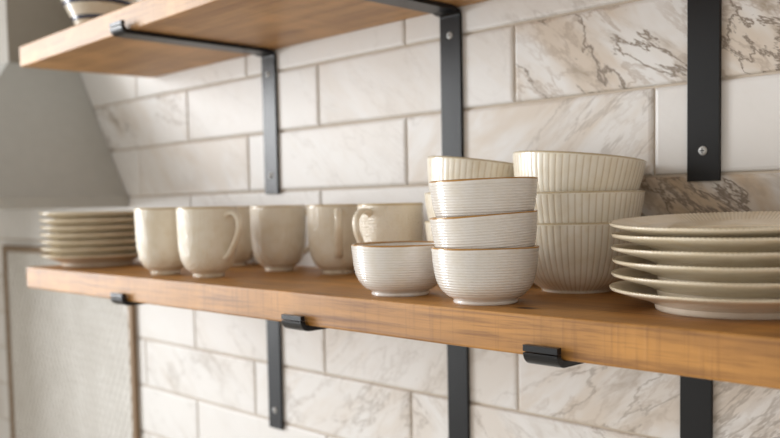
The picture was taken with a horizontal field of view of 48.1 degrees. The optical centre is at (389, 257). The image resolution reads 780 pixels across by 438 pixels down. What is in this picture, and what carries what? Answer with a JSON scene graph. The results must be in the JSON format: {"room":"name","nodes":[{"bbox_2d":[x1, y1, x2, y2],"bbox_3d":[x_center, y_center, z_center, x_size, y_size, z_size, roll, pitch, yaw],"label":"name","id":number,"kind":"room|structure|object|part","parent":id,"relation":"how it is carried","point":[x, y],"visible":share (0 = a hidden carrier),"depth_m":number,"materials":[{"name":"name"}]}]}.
{"room":"kitchen","nodes":[
{"label":"kitchen","id":0,"kind":"room"},
{"bbox_2d":[0,0,779,437],"bbox_3d":[-0.198,-0.068,1.579,0.120,2.100,4.050,-5,5,-44],"label":"wall","id":1,"kind":"structure","parent":0,"point":[359,112],"depth_m":1.26,"materials":[{"name":"tile"}]},
{"bbox_2d":[0,0,128,209],"bbox_3d":[-0.944,-0.579,1.925,0.404,0.950,0.680,-5,5,-44],"label":"hood","id":2,"kind":"object","parent":1,"relation":"attached to","point":[55,153],"visible":0.87,"depth_m":1.84,"materials":[{"name":"grey metal"}]},
{"bbox_2d":[2,245,139,437],"bbox_3d":[-0.784,0.394,2.119,0.011,0.834,0.701,-5,5,-44],"label":"backsplash","id":3,"kind":"structure","parent":1,"relation":"attached to","point":[72,363],"depth_m":2.11,"materials":[{"name":"tile"}]},
{"bbox_3d":[-1.024,0.383,2.364,0.011,0.834,0.016,-5,5,-44],"label":"edge trim","id":4,"kind":"part","parent":3,"relation":"part of","materials":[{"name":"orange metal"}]},
{"bbox_3d":[-0.791,-0.014,2.094,0.011,0.016,0.669,-5,5,-44],"label":"edge trim","id":5,"kind":"part","parent":3,"relation":"part of","materials":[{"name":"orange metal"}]},
{"bbox_3d":[-0.544,0.404,1.875,0.011,0.834,0.016,-5,5,-44],"label":"edge trim","id":6,"kind":"part","parent":3,"relation":"part of","materials":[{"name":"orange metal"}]},
{"bbox_2d":[109,20,279,193],"bbox_3d":[-0.301,-0.227,1.384,0.280,0.253,0.036,-5,5,-44],"label":"shelf bracket","id":7,"kind":"object","parent":1,"relation":"attached to","point":[117,29],"visible":1,"depth_m":1.47,"materials":[{"name":"black metal"}]},
{"bbox_3d":[-0.306,-0.339,1.374,0.271,0.014,0.036,-5,5,-44],"label":"arm","id":8,"kind":"part","parent":7,"relation":"part of","materials":[{"name":"black metal"}]},
{"bbox_3d":[-0.204,-0.227,1.479,0.008,0.238,0.036,-5,5,-44],"label":"wall plate","id":9,"kind":"part","parent":7,"relation":"part of","materials":[{"name":"black metal"}]},
{"bbox_2d":[110,292,283,429],"bbox_3d":[-0.302,0.175,1.409,0.291,0.260,0.036,-5,5,-44],"label":"shelf bracket","id":10,"kind":"object","parent":1,"relation":"attached to","point":[274,341],"visible":0.66,"depth_m":1.50,"materials":[{"name":"black metal"}]},
{"bbox_3d":[-0.307,0.059,1.399,0.282,0.014,0.036,-5,5,-44],"label":"arm","id":11,"kind":"part","parent":10,"relation":"part of","materials":[{"name":"black metal"}]},
{"bbox_3d":[-0.201,0.175,1.508,0.008,0.245,0.036,-5,5,-44],"label":"wall plate","id":12,"kind":"part","parent":10,"relation":"part of","materials":[{"name":"black metal"}]},
{"bbox_2d":[19,0,487,77],"bbox_3d":[0.110,-0.341,0.942,0.299,0.037,2.027,-5,5,-44],"label":"wooden shelf","id":13,"kind":"object","parent":1,"relation":"attached to","point":[89,46],"visible":0.94,"depth_m":1.31,"materials":[{"name":"brown wood"}]},
{"bbox_2d":[61,0,137,24],"bbox_3d":[-0.516,-0.443,1.552,0.172,0.117,0.172,-5,5,-44],"label":"bowl","id":14,"kind":"object","parent":13,"relation":"on","point":[80,11],"visible":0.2,"depth_m":1.51,"materials":[{"name":"beige ceramic"}]},
{"bbox_2d":[281,314,469,437],"bbox_3d":[-0.007,0.189,1.109,0.291,0.262,0.036,-5,5,-44],"label":"shelf bracket","id":15,"kind":"object","parent":1,"relation":"attached to","point":[457,356],"visible":0.51,"depth_m":1.20,"materials":[{"name":"black metal"}]},
{"bbox_3d":[-0.013,0.072,1.099,0.282,0.014,0.036,-5,5,-44],"label":"arm","id":16,"kind":"part","parent":15,"relation":"part of","materials":[{"name":"black metal"}]},
{"bbox_3d":[0.094,0.189,1.208,0.008,0.247,0.036,-5,5,-44],"label":"wall plate","id":17,"kind":"part","parent":15,"relation":"part of","materials":[{"name":"black metal"}]},
{"bbox_2d":[27,260,779,388],"bbox_3d":[0.143,0.058,0.953,0.281,0.037,1.972,-5,5,-44],"label":"wooden shelf","id":18,"kind":"object","parent":1,"relation":"attached to","point":[612,328],"visible":0.87,"depth_m":0.84,"materials":[{"name":"brown wood"}]},
{"bbox_2d":[40,252,138,266],"bbox_3d":[-0.528,0.003,1.577,0.192,0.022,0.192,-3,4,-23],"label":"plate","id":19,"kind":"object","parent":18,"relation":"on","point":[127,259],"visible":0.73,"depth_m":1.52,"materials":[{"name":"beige ceramic"}]},
{"bbox_2d":[40,246,136,256],"bbox_3d":[-0.529,-0.010,1.577,0.192,0.022,0.192,-4,4,-36],"label":"plate","id":20,"kind":"object","parent":19,"relation":"on","point":[52,249],"visible":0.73,"depth_m":1.51,"materials":[{"name":"ceramic"}]},
{"bbox_2d":[40,238,135,248],"bbox_3d":[-0.528,-0.022,1.578,0.192,0.022,0.192,1,4,30],"label":"plate","id":21,"kind":"object","parent":20,"relation":"on","point":[115,243],"visible":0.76,"depth_m":1.51,"materials":[{"name":"ceramic"}]},
{"bbox_2d":[40,232,135,241],"bbox_3d":[-0.529,-0.035,1.577,0.192,0.022,0.192,-2,4,-9],"label":"plate","id":22,"kind":"object","parent":21,"relation":"on","point":[108,236],"visible":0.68,"depth_m":1.50,"materials":[{"name":"ceramic"}]},
{"bbox_2d":[40,225,134,233],"bbox_3d":[-0.528,-0.047,1.574,0.192,0.022,0.192,-2,4,-13],"label":"plate","id":23,"kind":"object","parent":22,"relation":"on","point":[128,228],"visible":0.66,"depth_m":1.50,"materials":[{"name":"ceramic"}]},
{"bbox_2d":[39,218,134,226],"bbox_3d":[-0.529,-0.059,1.573,0.192,0.022,0.192,-4,5,-41],"label":"plate","id":24,"kind":"object","parent":23,"relation":"on","point":[124,221],"visible":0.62,"depth_m":1.50,"materials":[{"name":"ceramic"}]},
{"bbox_2d":[39,211,133,219],"bbox_3d":[-0.529,-0.072,1.573,0.198,0.022,0.198,-1,4,6],"label":"plate","id":25,"kind":"object","parent":24,"relation":"on","point":[99,214],"visible":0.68,"depth_m":1.50,"materials":[{"name":"ceramic"}]},
{"bbox_2d":[134,207,183,274],"bbox_3d":[-0.350,-0.025,1.332,0.104,0.101,0.087,1,4,26],"label":"mug","id":26,"kind":"object","parent":18,"relation":"on","point":[155,228],"visible":0.8,"depth_m":1.29,"materials":[{"name":"beige ceramic"}]},
{"bbox_2d":[176,206,242,277],"bbox_3d":[-0.260,-0.022,1.251,0.088,0.101,0.103,-2,4,-16],"label":"mug","id":27,"kind":"object","parent":18,"relation":"on","point":[208,238],"visible":1,"depth_m":1.22,"materials":[{"name":"beige ceramic"}]},
{"bbox_3d":[-0.221,-0.030,1.225,0.036,0.072,0.014,2,4,38],"label":"handle","id":28,"kind":"part","parent":27,"relation":"part of","materials":[{"name":"beige ceramic"}]},
{"bbox_2d":[232,206,253,265],"bbox_3d":[-0.273,-0.037,1.495,0.087,0.101,0.104,-3,4,-25],"label":"mug","id":29,"kind":"object","parent":18,"relation":"on","point":[245,253],"visible":0.41,"depth_m":1.46,"materials":[{"name":"beige ceramic"}]},
{"bbox_2d":[249,205,309,270],"bbox_3d":[-0.166,-0.030,1.352,0.104,0.101,0.087,1,4,35],"label":"mug","id":30,"kind":"object","parent":18,"relation":"on","point":[278,232],"visible":0.93,"depth_m":1.32,"materials":[{"name":"beige ceramic"}]},
{"bbox_3d":[-0.120,-0.040,1.356,0.036,0.072,0.014,-1,3,1],"label":"handle","id":31,"kind":"part","parent":30,"relation":"part of","materials":[{"name":"beige ceramic"}]},
{"bbox_2d":[306,204,356,273],"bbox_3d":[-0.081,-0.027,1.271,0.087,0.101,0.103,1,4,29],"label":"mug","id":32,"kind":"object","parent":18,"relation":"on","point":[331,236],"visible":0.85,"depth_m":1.24,"materials":[{"name":"beige ceramic"}]},
{"bbox_3d":[-0.072,-0.033,1.224,0.014,0.072,0.036,-1,4,-5],"label":"handle","id":33,"kind":"part","parent":32,"relation":"part of","materials":[{"name":"beige ceramic"}]},
{"bbox_2d":[352,203,422,242],"bbox_3d":[-0.007,-0.021,1.149,0.103,0.101,0.087,-2,4,-15],"label":"mug","id":34,"kind":"object","parent":18,"relation":"on","point":[374,222],"visible":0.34,"depth_m":1.11,"materials":[{"name":"beige ceramic"}]},
{"bbox_3d":[-0.033,-0.027,1.110,0.014,0.072,0.036,2,5,40],"label":"handle","id":35,"kind":"part","parent":34,"relation":"part of","materials":[{"name":"beige ceramic"}]},
{"bbox_2d":[351,241,437,296],"bbox_3d":[0.011,0.013,0.968,0.107,0.056,0.107,-4,4,-36],"label":"bowl","id":36,"kind":"object","parent":18,"relation":"on","point":[386,268],"visible":0.8,"depth_m":0.93,"materials":[{"name":"white ceramic"}]},
{"bbox_2d":[425,221,432,240],"bbox_3d":[0.105,-0.007,1.073,0.124,0.078,0.124,-5,5,-44],"label":"bowl","id":37,"kind":"object","parent":18,"relation":"on","point":[427,223],"visible":0.04,"depth_m":1.05,"materials":[{"name":"beige ceramic"}]},
{"bbox_2d":[424,192,435,220],"bbox_3d":[0.105,-0.041,1.071,0.124,0.078,0.124,-5,5,-44],"label":"bowl","id":38,"kind":"object","parent":37,"relation":"on","point":[429,207],"visible":0.07,"depth_m":1.05,"materials":[{"name":"beige ceramic"}]},
{"bbox_2d":[427,156,513,190],"bbox_3d":[0.108,-0.080,1.069,0.124,0.089,0.124,-4,4,-39],"label":"bowl","id":39,"kind":"object","parent":38,"relation":"on","point":[439,167],"visible":0.25,"depth_m":1.01,"materials":[{"name":"beige ceramic"}]},
{"bbox_2d":[431,244,538,305],"bbox_3d":[0.095,0.017,0.873,0.108,0.056,0.108,0,4,17],"label":"bowl","id":40,"kind":"object","parent":18,"relation":"on","point":[490,276],"visible":0.98,"depth_m":0.83,"materials":[{"name":"white ceramic"}]},
{"bbox_2d":[429,209,537,248],"bbox_3d":[0.093,-0.016,0.871,0.107,0.061,0.108,-1,3,2],"label":"bowl","id":41,"kind":"object","parent":40,"relation":"on","point":[512,229],"visible":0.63,"depth_m":0.82,"materials":[{"name":"white ceramic"}]},
{"bbox_2d":[429,177,537,217],"bbox_3d":[0.093,-0.050,0.869,0.107,0.058,0.107,1,4,25],"label":"bowl","id":42,"kind":"object","parent":41,"relation":"on","point":[473,196],"visible":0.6,"depth_m":0.82,"materials":[{"name":"white ceramic"}]},
{"bbox_2d":[534,222,630,293],"bbox_3d":[0.208,-0.002,0.972,0.145,0.077,0.145,-5,5,-44],"label":"bowl","id":43,"kind":"object","parent":18,"relation":"on","point":[574,258],"visible":0.6,"depth_m":0.91,"materials":[{"name":"beige ceramic"}]},
{"bbox_2d":[535,190,644,222],"bbox_3d":[0.208,-0.034,0.969,0.145,0.077,0.145,-5,5,-44],"label":"bowl","id":44,"kind":"object","parent":43,"relation":"on","point":[609,205],"visible":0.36,"depth_m":0.90,"materials":[{"name":"beige ceramic"}]},
{"bbox_2d":[513,150,646,191],"bbox_3d":[0.209,-0.074,0.968,0.145,0.087,0.145,1,4,32],"label":"bowl","id":45,"kind":"object","parent":44,"relation":"on","point":[555,171],"visible":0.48,"depth_m":0.91,"materials":[{"name":"beige ceramic"}]},
{"bbox_2d":[609,280,779,319],"bbox_3d":[0.309,0.036,0.775,0.221,0.022,0.221,0,4,16],"label":"plate","id":46,"kind":"object","parent":18,"relation":"on","point":[734,309],"visible":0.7,"depth_m":0.71,"materials":[{"name":"beige ceramic"}]},
{"bbox_2d":[611,267,779,299],"bbox_3d":[0.310,0.024,0.774,0.221,0.022,0.221,0,4,16],"label":"plate","id":47,"kind":"object","parent":46,"relation":"on","point":[737,291],"visible":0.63,"depth_m":0.71,"materials":[{"name":"ceramic"}]},
{"bbox_2d":[612,255,779,283],"bbox_3d":[0.311,0.011,0.774,0.221,0.022,0.221,0,4,10],"label":"plate","id":48,"kind":"object","parent":47,"relation":"on","point":[673,273],"visible":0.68,"depth_m":0.70,"materials":[{"name":"ceramic"}]},
{"bbox_2d":[611,243,779,267],"bbox_3d":[0.309,0.000,0.773,0.221,0.022,0.221,2,4,38],"label":"plate","id":49,"kind":"object","parent":48,"relation":"on","point":[757,260],"visible":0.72,"depth_m":0.70,"materials":[{"name":"ceramic"}]},
{"bbox_2d":[611,231,779,252],"bbox_3d":[0.310,-0.011,0.772,0.221,0.022,0.221,-2,4,-10],"label":"plate","id":50,"kind":"object","parent":49,"relation":"on","point":[738,245],"visible":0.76,"depth_m":0.70,"materials":[{"name":"ceramic"}]},
{"bbox_2d":[609,211,779,237],"bbox_3d":[0.307,-0.025,0.771,0.221,0.029,0.221,-4,4,-36],"label":"plate","id":51,"kind":"object","parent":50,"relation":"on","point":[744,224],"visible":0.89,"depth_m":0.84,"materials":[{"name":"ceramic"}]},
{"bbox_2d":[367,0,463,156],"bbox_3d":[-0.016,-0.214,1.089,0.286,0.253,0.036,-5,5,-44],"label":"shelf bracket","id":52,"kind":"object","parent":1,"relation":"attached to","point":[451,60],"visible":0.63,"depth_m":1.18,"materials":[{"name":"black metal"}]},
{"bbox_3d":[-0.021,-0.326,1.079,0.277,0.014,0.036,-5,5,-44],"label":"arm","id":53,"kind":"part","parent":52,"relation":"part of","materials":[{"name":"black metal"}]},
{"bbox_3d":[0.083,-0.214,1.187,0.008,0.238,0.036,-5,5,-44],"label":"wall plate","id":54,"kind":"part","parent":52,"relation":"part of","materials":[{"name":"black metal"}]},
{"bbox_2d":[523,344,712,437],"bbox_3d":[0.235,0.199,0.862,0.291,0.262,0.036,-5,5,-44],"label":"shelf bracket","id":55,"kind":"object","parent":1,"relation":"attached to","point":[696,394],"visible":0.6,"depth_m":0.95,"materials":[{"name":"black metal"}]},
{"bbox_3d":[0.230,0.083,0.852,0.282,0.014,0.036,-5,5,-44],"label":"arm","id":56,"kind":"part","parent":55,"relation":"part of","materials":[{"name":"black metal"}]},
{"bbox_3d":[0.336,0.199,0.961,0.008,0.247,0.036,-5,5,-44],"label":"wall plate","id":57,"kind":"part","parent":55,"relation":"part of","materials":[{"name":"black metal"}]},
{"bbox_2d":[687,0,721,181],"bbox_3d":[0.232,-0.201,0.830,0.296,0.256,0.036,-5,5,-44],"label":"bracket","id":58,"kind":"object","parent":1,"relation":"attached to","point":[704,17],"visible":1,"depth_m":0.93,"materials":[{"name":"black metal"}]}
]}

